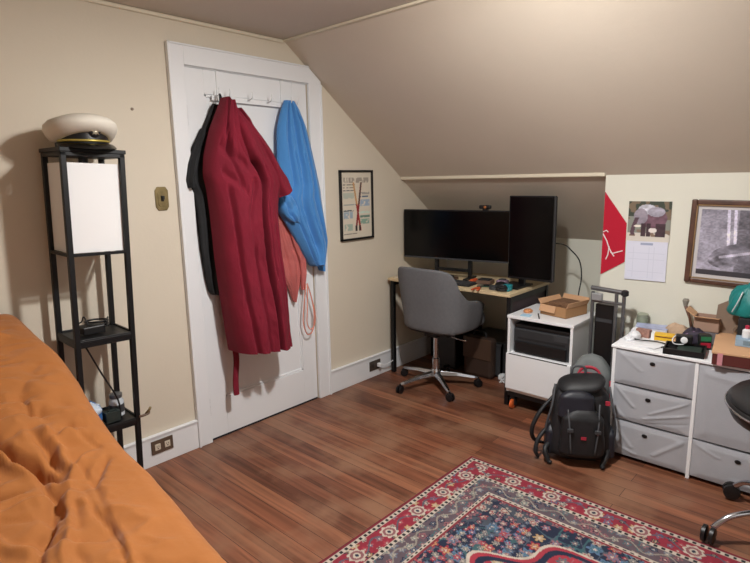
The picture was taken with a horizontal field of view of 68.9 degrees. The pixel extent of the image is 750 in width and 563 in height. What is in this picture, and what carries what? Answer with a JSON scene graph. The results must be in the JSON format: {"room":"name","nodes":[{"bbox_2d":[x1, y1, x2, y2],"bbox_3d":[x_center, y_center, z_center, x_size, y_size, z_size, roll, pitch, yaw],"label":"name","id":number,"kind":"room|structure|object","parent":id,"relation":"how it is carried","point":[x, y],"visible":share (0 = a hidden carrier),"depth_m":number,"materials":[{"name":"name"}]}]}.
{"room":"bedroom","nodes":[
{"label":"bedroom","id":0,"kind":"room"},
{"bbox_2d":[0,0,446,444],"bbox_3d":[-1.055,-0.186,2.824,0.120,2.220,4.782,8,14,42],"label":"wall","id":1,"kind":"structure","parent":0,"point":[58,57],"depth_m":2.60,"materials":[{"name":"beige paint"}]},
{"bbox_2d":[124,419,198,468],"bbox_3d":[-1.778,1.008,2.105,0.024,0.162,2.416,8,14,42],"label":"baseboard","id":2,"kind":"structure","parent":1,"relation":"attached to","point":[185,436],"depth_m":2.87,"materials":[{"name":"white paint"}]},
{"bbox_2d":[155,187,168,210],"bbox_3d":[-1.045,-0.407,2.691,0.022,0.116,0.068,8,14,42],"label":"light switch","id":3,"kind":"object","parent":1,"relation":"attached to","point":[161,193],"visible":1,"depth_m":2.69,"materials":[{"name":"gold metal"}]},
{"bbox_2d":[151,435,173,455],"bbox_3d":[-1.097,0.845,2.822,0.010,0.072,0.116,8,14,42],"label":"wall outlet","id":4,"kind":"object","parent":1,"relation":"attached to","point":[158,446],"visible":1,"depth_m":2.82,"materials":[{"name":"brown plastic"}]},
{"bbox_2d":[155,443,160,450],"bbox_3d":[-1.113,0.849,2.802,0.004,0.034,0.030,8,14,42],"label":"socket","id":5,"kind":"object","parent":4,"relation":"attached to","point":[157,445],"depth_m":2.80,"materials":[{"name":"beige plastic"}]},
{"bbox_2d":[165,440,169,446],"bbox_3d":[-1.078,0.841,2.840,0.004,0.034,0.030,8,14,42],"label":"socket","id":6,"kind":"object","parent":4,"relation":"attached to","point":[167,442],"depth_m":2.84,"materials":[{"name":"beige plastic"}]},
{"bbox_2d":[81,0,283,42],"bbox_3d":[-1.575,-1.138,1.983,0.013,0.019,3.143,8,14,42],"label":"trim","id":7,"kind":"structure","parent":1,"relation":"attached to","point":[101,2],"depth_m":2.65,"materials":[{"name":"beige paint"}]},
{"bbox_2d":[164,40,331,447],"bbox_3d":[-0.650,-0.194,3.163,0.028,2.097,0.991,8,14,42],"label":"trim","id":8,"kind":"structure","parent":1,"relation":"attached to","point":[177,54],"depth_m":2.91,"materials":[{"name":"white paint"}]},
{"bbox_2d":[184,67,317,437],"bbox_3d":[-0.700,-0.151,3.204,0.110,2.000,0.813,8,14,42],"label":"door","id":9,"kind":"structure","parent":1,"relation":"in","point":[272,383],"depth_m":3.16,"materials":[{"name":"white paint"}]},
{"bbox_2d":[184,65,305,84],"bbox_3d":[-0.723,-1.134,3.030,0.110,0.005,0.807,8,14,42],"label":"trim","id":10,"kind":"structure","parent":9,"relation":"attached to","point":[184,65],"depth_m":2.96,"materials":[{"name":"white paint"}]},
{"bbox_2d":[211,70,298,107],"bbox_3d":[-0.651,-1.054,3.009,0.082,0.154,0.550,8,14,42],"label":"rack","id":11,"kind":"object","parent":9,"relation":"hanging from","point":[251,101],"visible":0.83,"depth_m":3.01,"materials":[{"name":"white metal"}]},
{"bbox_2d":[186,104,218,294],"bbox_3d":[-0.851,-0.420,2.862,0.068,0.995,0.260,8,14,42],"label":"jacket","id":12,"kind":"object","parent":11,"relation":"hanging from","point":[194,179],"visible":0.43,"depth_m":2.83,"materials":[{"name":"fabric"}]},
{"bbox_2d":[203,93,291,395],"bbox_3d":[-0.634,-0.177,2.953,0.236,1.610,0.485,8,14,42],"label":"bathrobe","id":13,"kind":"object","parent":11,"relation":"hanging from","point":[244,181],"visible":1,"depth_m":2.84,"materials":[{"name":"red fabric"}]},
{"bbox_2d":[277,100,327,271],"bbox_3d":[-0.427,-0.541,3.269,0.121,1.031,0.397,8,14,42],"label":"towel","id":14,"kind":"object","parent":11,"relation":"hanging from","point":[301,211],"visible":0.95,"depth_m":3.23,"materials":[{"name":"blue fabric"}]},
{"bbox_2d":[278,213,315,334],"bbox_3d":[-0.494,-0.048,3.336,0.054,0.815,0.300,8,14,42],"label":"apron","id":15,"kind":"object","parent":9,"relation":"hanging from","point":[295,268],"visible":0.75,"depth_m":3.34,"materials":[{"name":"fabric"}]},
{"bbox_2d":[338,170,373,241],"bbox_3d":[-0.122,-0.517,3.704,0.020,0.466,0.316,8,14,42],"label":"framed poster","id":16,"kind":"object","parent":1,"relation":"attached to","point":[356,198],"visible":1,"depth_m":3.70,"materials":[{"name":"beige paper"}]},
{"bbox_2d":[283,0,433,42],"bbox_3d":[0.993,-1.149,1.769,4.099,0.013,0.028,8,14,42],"label":"trim","id":17,"kind":"structure","parent":1,"relation":"attached to","point":[418,2],"depth_m":2.71,"materials":[{"name":"beige paint"}]},
{"bbox_2d":[369,359,380,371],"bbox_3d":[0.001,0.614,4.011,0.010,0.072,0.116,8,14,42],"label":"wall outlet","id":18,"kind":"object","parent":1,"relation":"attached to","point":[372,365],"visible":0.98,"depth_m":4.00,"materials":[{"name":"brown plastic"}]},
{"bbox_2d":[377,360,392,366],"bbox_3d":[0.088,0.602,4.065,0.176,0.028,0.032,-11,14,-42],"label":"plug adapter","id":19,"kind":"object","parent":18,"relation":"attached to","point":[379,364],"visible":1,"depth_m":4.01,"materials":[{"name":"white plastic"}]},
{"bbox_2d":[331,336,430,392],"bbox_3d":[0.160,0.583,4.200,0.024,0.162,1.377,8,14,42],"label":"baseboard","id":20,"kind":"structure","parent":1,"relation":"attached to","point":[350,374],"depth_m":4.03,"materials":[{"name":"white paint"}]},
{"bbox_2d":[104,0,416,39],"bbox_3d":[-0.108,-0.980,0.657,4.220,0.100,3.143,8,14,42],"label":"ceiling","id":21,"kind":"structure","parent":0,"point":[280,19],"depth_m":2.59,"materials":[{"name":"beige paint"}]},
{"bbox_2d":[145,354,749,562],"bbox_3d":[0.528,1.162,1.633,4.100,0.050,4.782,8,14,42],"label":"floor","id":22,"kind":"structure","parent":0,"point":[298,484],"depth_m":2.71,"materials":[{"name":"brown wood"}]},
{"bbox_2d":[39,113,143,467],"bbox_3d":[-1.192,0.168,2.350,0.298,1.712,0.308,8,14,42],"label":"floor lamp","id":23,"kind":"object","parent":22,"relation":"on","point":[86,206],"depth_m":2.23,"materials":[{"name":"black wood"}]},
{"bbox_2d":[79,316,108,335],"bbox_3d":[-1.218,0.177,2.370,0.119,0.073,0.136,8,14,42],"label":"pile","id":24,"kind":"object","parent":23,"relation":"on","point":[94,327],"visible":0.92,"depth_m":2.33,"materials":[{"name":"black plastic"}]},
{"bbox_2d":[89,401,102,419],"bbox_3d":[-1.229,0.566,2.346,0.129,0.102,0.109,8,14,42],"label":"plastic bag","id":25,"kind":"object","parent":23,"relation":"on","point":[98,409],"visible":0.28,"depth_m":2.34,"materials":[{"name":"white plastic"}]},
{"bbox_2d":[85,348,121,417],"bbox_3d":[-1.164,0.435,2.345,0.013,0.367,0.125,6,13,35],"label":"lead","id":26,"kind":"object","parent":23,"relation":"on","point":[89,353],"visible":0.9,"depth_m":2.35,"materials":[{"name":"black plastic"}]},
{"bbox_2d":[102,408,120,423],"bbox_3d":[-1.152,0.586,2.390,0.041,0.050,0.060,8,14,42],"label":"box","id":27,"kind":"object","parent":23,"relation":"on","point":[112,415],"visible":1,"depth_m":2.38,"materials":[{"name":"black"}]},
{"bbox_2d":[109,391,124,415],"bbox_3d":[-1.157,0.549,2.447,0.064,0.104,0.064,8,14,42],"label":"glass jar","id":28,"kind":"object","parent":23,"relation":"on","point":[113,403],"visible":0.77,"depth_m":2.42,"materials":[{"name":"grey"}]},
{"bbox_2d":[139,406,150,417],"bbox_3d":[-1.031,0.584,2.452,0.022,0.040,0.058,8,14,42],"label":"clamp","id":29,"kind":"object","parent":23,"relation":"attached to","point":[147,412],"visible":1,"depth_m":2.45,"materials":[{"name":"brown"}]},
{"bbox_2d":[0,314,226,562],"bbox_3d":[-1.152,0.783,1.054,2.253,0.967,1.600,8,14,42],"label":"bed","id":30,"kind":"object","parent":22,"relation":"on","point":[70,493],"visible":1,"depth_m":1.47,"materials":[{"name":"orange fabric"}]},
{"bbox_2d":[396,266,484,401],"bbox_3d":[0.414,0.301,3.765,0.614,0.864,0.604,8,14,42],"label":"desk chair","id":31,"kind":"object","parent":22,"relation":"on","point":[433,304],"visible":1,"depth_m":3.54,"materials":[{"name":"grey fabric"}]},
{"bbox_2d":[439,325,481,368],"bbox_3d":[0.654,0.425,4.292,0.200,0.420,0.390,8,14,42],"label":"computer tower","id":32,"kind":"object","parent":22,"relation":"on","point":[450,349],"visible":0.2,"depth_m":4.15,"materials":[{"name":"black plastic"}]},
{"bbox_2d":[388,268,548,404],"bbox_3d":[0.650,0.339,3.934,0.990,0.720,0.550,8,14,42],"label":"desk","id":33,"kind":"object","parent":22,"relation":"on","point":[517,300],"visible":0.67,"depth_m":3.64,"materials":[{"name":"brown wood"}]},
{"bbox_2d":[404,209,508,280],"bbox_3d":[0.617,-0.261,3.864,0.911,0.487,0.180,6,12,32],"label":"monitor","id":34,"kind":"object","parent":33,"relation":"on","point":[470,236],"visible":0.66,"depth_m":3.85,"materials":[{"name":"black plastic"}]},
{"bbox_2d":[479,205,491,209],"bbox_3d":[0.748,-0.500,3.702,0.084,0.036,0.043,6,12,32],"label":"webcam","id":35,"kind":"object","parent":34,"relation":"on","point":[483,207],"visible":1,"depth_m":3.69,"materials":[{"name":"black plastic"}]},
{"bbox_2d":[455,279,476,286],"bbox_3d":[0.504,0.000,3.752,0.380,0.018,0.120,7,13,38],"label":"keyboard","id":36,"kind":"object","parent":33,"relation":"on","point":[464,283],"visible":0.34,"depth_m":3.65,"materials":[{"name":"black plastic"}]},
{"bbox_2d":[477,284,490,286],"bbox_3d":[0.741,0.022,3.613,0.120,0.016,0.080,4,12,25],"label":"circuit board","id":37,"kind":"object","parent":33,"relation":"on","point":[482,285],"visible":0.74,"depth_m":3.60,"materials":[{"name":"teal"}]},
{"bbox_2d":[476,278,494,284],"bbox_3d":[0.744,-0.002,3.688,0.100,0.036,0.090,5,12,30],"label":"box","id":38,"kind":"object","parent":33,"relation":"on","point":[483,281],"visible":0.92,"depth_m":3.66,"materials":[{"name":"brown"}]},
{"bbox_2d":[489,285,498,289],"bbox_3d":[0.765,0.039,3.504,0.068,0.022,0.068,8,14,42],"label":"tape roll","id":39,"kind":"object","parent":33,"relation":"on","point":[491,287],"visible":0.74,"depth_m":3.49,"materials":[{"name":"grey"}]},
{"bbox_2d":[495,281,506,285],"bbox_3d":[0.828,0.018,3.574,0.065,0.036,0.099,-9,13,-37],"label":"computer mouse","id":40,"kind":"object","parent":33,"relation":"on","point":[501,283],"visible":0.59,"depth_m":3.56,"materials":[{"name":"black plastic"}]},
{"bbox_2d":[495,285,507,290],"bbox_3d":[0.796,0.042,3.436,0.081,0.035,0.071,8,14,42],"label":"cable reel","id":41,"kind":"object","parent":33,"relation":"on","point":[498,288],"visible":1,"depth_m":3.41,"materials":[{"name":"black plastic"}]},
{"bbox_2d":[496,278,508,283],"bbox_3d":[0.849,0.002,3.640,0.070,0.042,0.060,7,13,36],"label":"gadget","id":42,"kind":"object","parent":33,"relation":"on","point":[500,279],"visible":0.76,"depth_m":3.62,"materials":[{"name":"grey plastic"}]},
{"bbox_2d":[503,284,512,291],"bbox_3d":[0.844,0.037,3.466,0.058,0.038,0.100,2,11,14],"label":"holder","id":43,"kind":"object","parent":33,"relation":"on","point":[510,286],"visible":0.77,"depth_m":3.44,"materials":[{"name":"teal plastic"}]},
{"bbox_2d":[508,196,557,289],"bbox_3d":[0.988,-0.248,3.475,0.356,0.590,0.210,8,14,42],"label":"monitor","id":44,"kind":"object","parent":33,"relation":"on","point":[532,219],"visible":0.94,"depth_m":3.41,"materials":[{"name":"black plastic"}]},
{"bbox_2d":[556,243,581,295],"bbox_3d":[1.198,-0.052,3.476,0.237,0.410,0.074,0,11,4],"label":"cable","id":45,"kind":"object","parent":44,"relation":"attached to","point":[556,243],"visible":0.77,"depth_m":3.47,"materials":[{"name":"black plastic"}]},
{"bbox_2d":[463,329,495,378],"bbox_3d":[0.760,0.520,3.973,0.240,0.347,0.088,8,14,42],"label":"brown satchel","id":46,"kind":"object","parent":22,"relation":"on","point":[479,352],"visible":1,"depth_m":3.93,"materials":[{"name":"brown leather"}]},
{"bbox_2d":[472,327,505,376],"bbox_3d":[0.908,0.529,4.140,0.320,0.262,0.340,8,14,42],"label":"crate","id":47,"kind":"object","parent":22,"relation":"on","point":[499,335],"visible":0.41,"depth_m":3.96,"materials":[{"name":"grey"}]},
{"bbox_2d":[498,373,504,380],"bbox_3d":[1.002,0.677,3.863,0.260,0.070,0.060,7,13,37],"label":"power strip","id":48,"kind":"object","parent":22,"relation":"on","point":[501,374],"visible":0.09,"depth_m":3.91,"materials":[{"name":"white plastic"}]},
{"bbox_2d":[319,456,749,562],"bbox_3d":[0.892,1.157,1.462,2.455,0.006,1.544,8,14,42],"label":"area rug","id":49,"kind":"object","parent":22,"relation":"on","point":[479,511],"visible":1,"depth_m":2.22,"materials":[{"name":"red carpet"}]},
{"bbox_2d":[505,304,594,407],"bbox_3d":[1.092,0.493,3.386,0.414,0.602,0.406,8,14,42],"label":"storage cart","id":50,"kind":"object","parent":22,"relation":"on","point":[529,377],"visible":0.48,"depth_m":3.25,"materials":[{"name":"white laminate"}]},
{"bbox_2d":[523,308,532,312],"bbox_3d":[0.947,0.178,3.383,0.070,0.024,0.058,-10,14,-39],"label":"pack","id":51,"kind":"object","parent":50,"relation":"on","point":[526,310],"visible":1,"depth_m":3.36,"materials":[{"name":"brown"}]},
{"bbox_2d":[509,350,568,364],"bbox_3d":[1.093,0.435,3.377,0.374,0.016,0.378,8,14,42],"label":"shelf","id":52,"kind":"object","parent":50,"relation":"attached to","point":[513,355],"depth_m":3.25,"materials":[{"name":"white laminate"}]},
{"bbox_2d":[514,320,570,361],"bbox_3d":[1.089,0.339,3.358,0.356,0.178,0.343,8,14,42],"label":"printer","id":53,"kind":"object","parent":50,"relation":"on","point":[533,338],"visible":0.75,"depth_m":3.23,"materials":[{"name":"grey plastic"}]},
{"bbox_2d":[515,340,566,360],"bbox_3d":[0.980,0.410,3.247,0.320,0.067,0.015,8,14,42],"label":"tray","id":54,"kind":"object","parent":53,"relation":"on","point":[533,347],"depth_m":3.23,"materials":[{"name":"black plastic"}]},
{"bbox_2d":[538,293,589,318],"bbox_3d":[1.149,0.147,3.326,0.248,0.097,0.215,-9,13,-35],"label":"open cardboard box","id":55,"kind":"object","parent":50,"relation":"on","point":[567,306],"visible":1,"depth_m":3.28,"materials":[{"name":"brown cardboard"}]},
{"bbox_2d":[529,365,616,469],"bbox_3d":[1.000,0.677,2.762,0.417,0.472,0.260,1,11,12],"label":"backpack","id":56,"kind":"object","parent":22,"relation":"on","point":[578,427],"visible":1,"depth_m":2.69,"materials":[{"name":"black fabric"}]},
{"bbox_2d":[573,353,611,400],"bbox_3d":[1.155,0.627,2.941,0.230,0.500,0.159,4,12,25],"label":"bag","id":57,"kind":"object","parent":22,"relation":"on","point":[594,363],"visible":0.26,"depth_m":2.86,"materials":[{"name":"fabric"}]},
{"bbox_2d":[588,285,628,369],"bbox_3d":[1.288,0.437,3.057,0.135,0.823,0.202,-11,15,-44],"label":"trolley","id":58,"kind":"object","parent":22,"relation":"on","point":[606,312],"visible":0.41,"depth_m":3.04,"materials":[{"name":"grey metal"}]},
{"bbox_2d":[610,334,749,492],"bbox_3d":[1.612,0.618,2.692,0.765,0.592,0.416,8,14,42],"label":"dresser","id":59,"kind":"object","parent":22,"relation":"on","point":[671,411],"visible":0.94,"depth_m":2.58,"materials":[{"name":"white fabric"}]},
{"bbox_2d":[624,335,636,340],"bbox_3d":[1.312,0.286,2.807,0.062,0.027,0.071,8,14,42],"label":"crumpled paper","id":60,"kind":"object","parent":59,"relation":"on","point":[626,337],"visible":0.97,"depth_m":2.79,"materials":[{"name":"white paper"}]},
{"bbox_2d":[615,338,647,348],"bbox_3d":[1.301,0.311,2.748,0.150,0.002,0.110,7,13,36],"label":"paper sheet","id":61,"kind":"object","parent":59,"relation":"on","point":[621,341],"visible":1,"depth_m":2.74,"materials":[{"name":"white paper"}]},
{"bbox_2d":[628,330,640,338],"bbox_3d":[1.344,0.273,2.832,0.062,0.043,0.084,8,14,42],"label":"bubble wrap","id":62,"kind":"object","parent":59,"relation":"on","point":[635,333],"visible":0.7,"depth_m":2.81,"materials":[{"name":"white plastic"}]},
{"bbox_2d":[636,312,648,323],"bbox_3d":[1.473,0.216,3.010,0.059,0.086,0.060,8,14,42],"label":"stack","id":63,"kind":"object","parent":59,"relation":"on","point":[642,317],"visible":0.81,"depth_m":2.98,"materials":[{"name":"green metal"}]},
{"bbox_2d":[636,317,648,323],"bbox_3d":[1.473,0.227,3.012,0.059,0.064,0.060,8,14,42],"label":"canister","id":64,"kind":"object","parent":63,"relation":"on","point":[639,319],"depth_m":2.98,"materials":[{"name":"grey metal"}]},
{"bbox_2d":[636,327,651,337],"bbox_3d":[1.405,0.268,2.857,0.036,0.042,0.070,-10,14,-41],"label":"packet","id":65,"kind":"object","parent":59,"relation":"on","point":[645,333],"visible":0.66,"depth_m":2.84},
{"bbox_2d":[626,339,664,348],"bbox_3d":[1.355,0.310,2.732,0.110,0.002,0.150,-8,13,-33],"label":"paper sheet","id":66,"kind":"object","parent":59,"relation":"on","point":[653,345],"visible":0.86,"depth_m":2.72,"materials":[{"name":"white paper"}]},
{"bbox_2d":[634,338,668,347],"bbox_3d":[1.377,0.300,2.740,0.068,0.012,0.193,-6,12,-26],"label":"cable loop","id":67,"kind":"object","parent":66,"relation":"on","point":[634,338],"visible":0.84,"depth_m":2.74,"materials":[{"name":"black plastic"}]},
{"bbox_2d":[635,322,667,332],"bbox_3d":[1.479,0.257,2.923,0.152,0.038,0.102,5,12,30],"label":"magazine","id":68,"kind":"object","parent":59,"relation":"on","point":[654,327],"visible":0.47,"depth_m":2.91,"materials":[{"name":"paper"}]},
{"bbox_2d":[651,331,674,340],"bbox_3d":[1.473,0.282,2.796,0.105,0.034,0.052,6,13,33],"label":"box","id":69,"kind":"object","parent":59,"relation":"on","point":[661,336],"visible":0.79,"depth_m":2.78,"materials":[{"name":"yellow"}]},
{"bbox_2d":[665,322,686,337],"bbox_3d":[1.575,0.250,2.844,0.120,0.076,0.087,8,14,42],"label":"paper bag","id":70,"kind":"object","parent":59,"relation":"on","point":[674,328],"visible":0.44,"depth_m":2.83,"materials":[{"name":"beige paper"}]},
{"bbox_2d":[663,341,706,358],"bbox_3d":[1.470,0.323,2.594,0.170,0.028,0.140,6,13,34],"label":"tray","id":71,"kind":"object","parent":59,"relation":"on","point":[697,351],"visible":0.98,"depth_m":2.57,"materials":[{"name":"black plastic"}]},
{"bbox_2d":[672,333,692,344],"bbox_3d":[1.481,0.280,2.636,0.087,0.044,0.057,5,12,28],"label":"camera","id":72,"kind":"object","parent":71,"relation":"on","point":[680,338],"visible":1,"depth_m":2.62,"materials":[{"name":"black plastic"}]},
{"bbox_2d":[682,298,692,326],"bbox_3d":[1.624,0.189,2.831,0.070,0.202,0.030,4,12,24],"label":"wooden brush","id":73,"kind":"object","parent":59,"relation":"on","point":[685,300],"visible":0.82,"depth_m":2.82,"materials":[{"name":"brown wood"}]},
{"bbox_2d":[682,327,704,343],"bbox_3d":[1.585,0.269,2.711,0.120,0.088,0.093,8,14,42],"label":"pouch","id":74,"kind":"object","parent":59,"relation":"on","point":[693,331],"visible":0.38,"depth_m":2.69,"materials":[{"name":"purple fabric"}]},
{"bbox_2d":[697,333,711,349],"bbox_3d":[1.588,0.289,2.635,0.052,0.075,0.042,2,11,14],"label":"pouch","id":75,"kind":"object","parent":59,"relation":"on","point":[705,339],"visible":0.81,"depth_m":2.62,"materials":[{"name":"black fabric"}]},
{"bbox_2d":[703,331,719,344],"bbox_3d":[1.669,0.272,2.757,0.124,0.061,0.116,8,14,42],"label":"book","id":76,"kind":"object","parent":59,"relation":"on","point":[712,334],"visible":0.12,"depth_m":2.69,"materials":[{"name":"grey paper"}]},
{"bbox_2d":[686,305,720,332],"bbox_3d":[1.645,0.192,2.741,0.150,0.102,0.130,7,13,38],"label":"cardboard box","id":77,"kind":"object","parent":76,"relation":"on","point":[705,322],"visible":0.81,"depth_m":2.71,"materials":[{"name":"beige cardboard"}]},
{"bbox_2d":[711,332,749,369],"bbox_3d":[1.801,0.326,2.460,0.471,0.060,0.418,6,13,34],"label":"board game box","id":78,"kind":"object","parent":59,"relation":"on","point":[725,352],"visible":0.71,"depth_m":2.41,"materials":[{"name":"red"}]},
{"bbox_2d":[716,301,738,333],"bbox_3d":[1.718,0.175,2.655,0.113,0.167,0.053,6,12,32],"label":"board","id":79,"kind":"object","parent":78,"relation":"on","point":[729,323],"visible":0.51,"depth_m":2.68,"materials":[{"name":"brown"}]},
{"bbox_2d":[735,335,749,347],"bbox_3d":[1.718,0.277,2.469,0.150,0.035,0.071,6,13,35],"label":"box","id":80,"kind":"object","parent":78,"relation":"on","point":[739,341],"visible":1,"depth_m":2.47,"materials":[{"name":"blue"}]},
{"bbox_2d":[742,325,749,338],"bbox_3d":[1.689,0.227,2.481,0.036,0.058,0.036,8,14,42],"label":"glue bottle","id":81,"kind":"object","parent":80,"relation":"on","point":[745,332],"visible":1,"depth_m":2.47,"materials":[{"name":"white plastic"}]},
{"bbox_2d":[737,317,749,334],"bbox_3d":[1.797,0.224,2.539,0.178,0.110,0.100,8,14,42],"label":"speaker","id":82,"kind":"object","parent":78,"relation":"on","point":[742,322],"visible":0.41,"depth_m":2.55},
{"bbox_2d":[726,283,749,317],"bbox_3d":[1.747,0.080,2.550,0.175,0.168,0.127,8,14,42],"label":"bag","id":83,"kind":"object","parent":82,"relation":"on","point":[739,298],"visible":1,"depth_m":2.54,"materials":[{"name":"teal fabric"}]},
{"bbox_2d":[700,379,749,544],"bbox_3d":[1.665,0.577,1.992,0.696,0.910,0.728,8,14,42],"label":"office chair","id":84,"kind":"object","parent":22,"relation":"on","point":[737,398],"visible":1,"depth_m":2.11,"materials":[{"name":"black plastic"}]},
{"bbox_2d":[728,379,749,416],"bbox_3d":[1.636,0.461,1.993,0.590,0.036,0.590,8,14,42],"label":"seat cushion","id":85,"kind":"object","parent":84,"relation":"on","point":[738,394],"depth_m":2.07,"materials":[{"name":"black fabric"}]},
{"bbox_2d":[403,176,605,239],"bbox_3d":[0.900,-0.563,3.832,1.598,0.534,0.580,8,14,42],"label":"ceiling","id":86,"kind":"structure","parent":0,"point":[581,200],"depth_m":3.63,"materials":[{"name":"paint"}]},
{"bbox_2d":[286,0,749,176],"bbox_3d":[1.310,-0.900,2.255,4.220,0.892,1.059,8,14,42],"label":"ceiling","id":87,"kind":"structure","parent":0,"point":[436,87],"depth_m":2.65,"materials":[{"name":"paint"}]},
{"bbox_2d":[447,238,601,329],"bbox_3d":[1.142,0.099,4.211,1.598,1.074,0.100,8,14,42],"label":"wall","id":88,"kind":"structure","parent":0,"point":[567,278],"depth_m":3.91,"materials":[{"name":"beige paint"}]},
{"bbox_2d":[599,172,749,340],"bbox_3d":[2.507,0.199,2.569,2.622,1.428,0.680,8,14,42],"label":"wall","id":89,"kind":"structure","parent":0,"point":[663,302],"depth_m":2.90,"materials":[{"name":"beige paint"}]},
{"bbox_2d":[401,173,605,179],"bbox_3d":[0.742,-0.680,3.544,1.478,0.024,0.024,8,14,42],"label":"trim","id":90,"kind":"structure","parent":89,"relation":"attached to","point":[560,174],"depth_m":3.43,"materials":[{"name":"beige paint"}]},
{"bbox_2d":[600,192,626,273],"bbox_3d":[1.345,-0.266,3.073,0.129,0.470,0.007,8,14,42],"label":"pennant","id":91,"kind":"object","parent":89,"relation":"attached to","point":[614,224],"visible":1,"depth_m":3.08,"materials":[{"name":"red fabric"}]},
{"bbox_2d":[624,201,672,281],"bbox_3d":[1.476,-0.217,2.962,0.214,0.431,0.006,8,14,42],"label":"wall calendar","id":92,"kind":"object","parent":89,"relation":"attached to","point":[650,221],"visible":1,"depth_m":2.96,"materials":[{"name":"paper"}]},
{"bbox_2d":[684,199,749,286],"bbox_3d":[1.827,-0.174,2.637,0.581,0.446,0.020,10,15,41],"label":"framed picture","id":93,"kind":"object","parent":89,"relation":"attached to","point":[718,247],"visible":1,"depth_m":2.73,"materials":[{"name":"brown wood"}]},
{"bbox_2d":[695,209,749,278],"bbox_3d":[1.830,-0.175,2.640,0.470,0.330,0.001,10,15,41],"label":"print","id":94,"kind":"object","parent":93,"relation":"attached to","point":[724,237],"depth_m":2.72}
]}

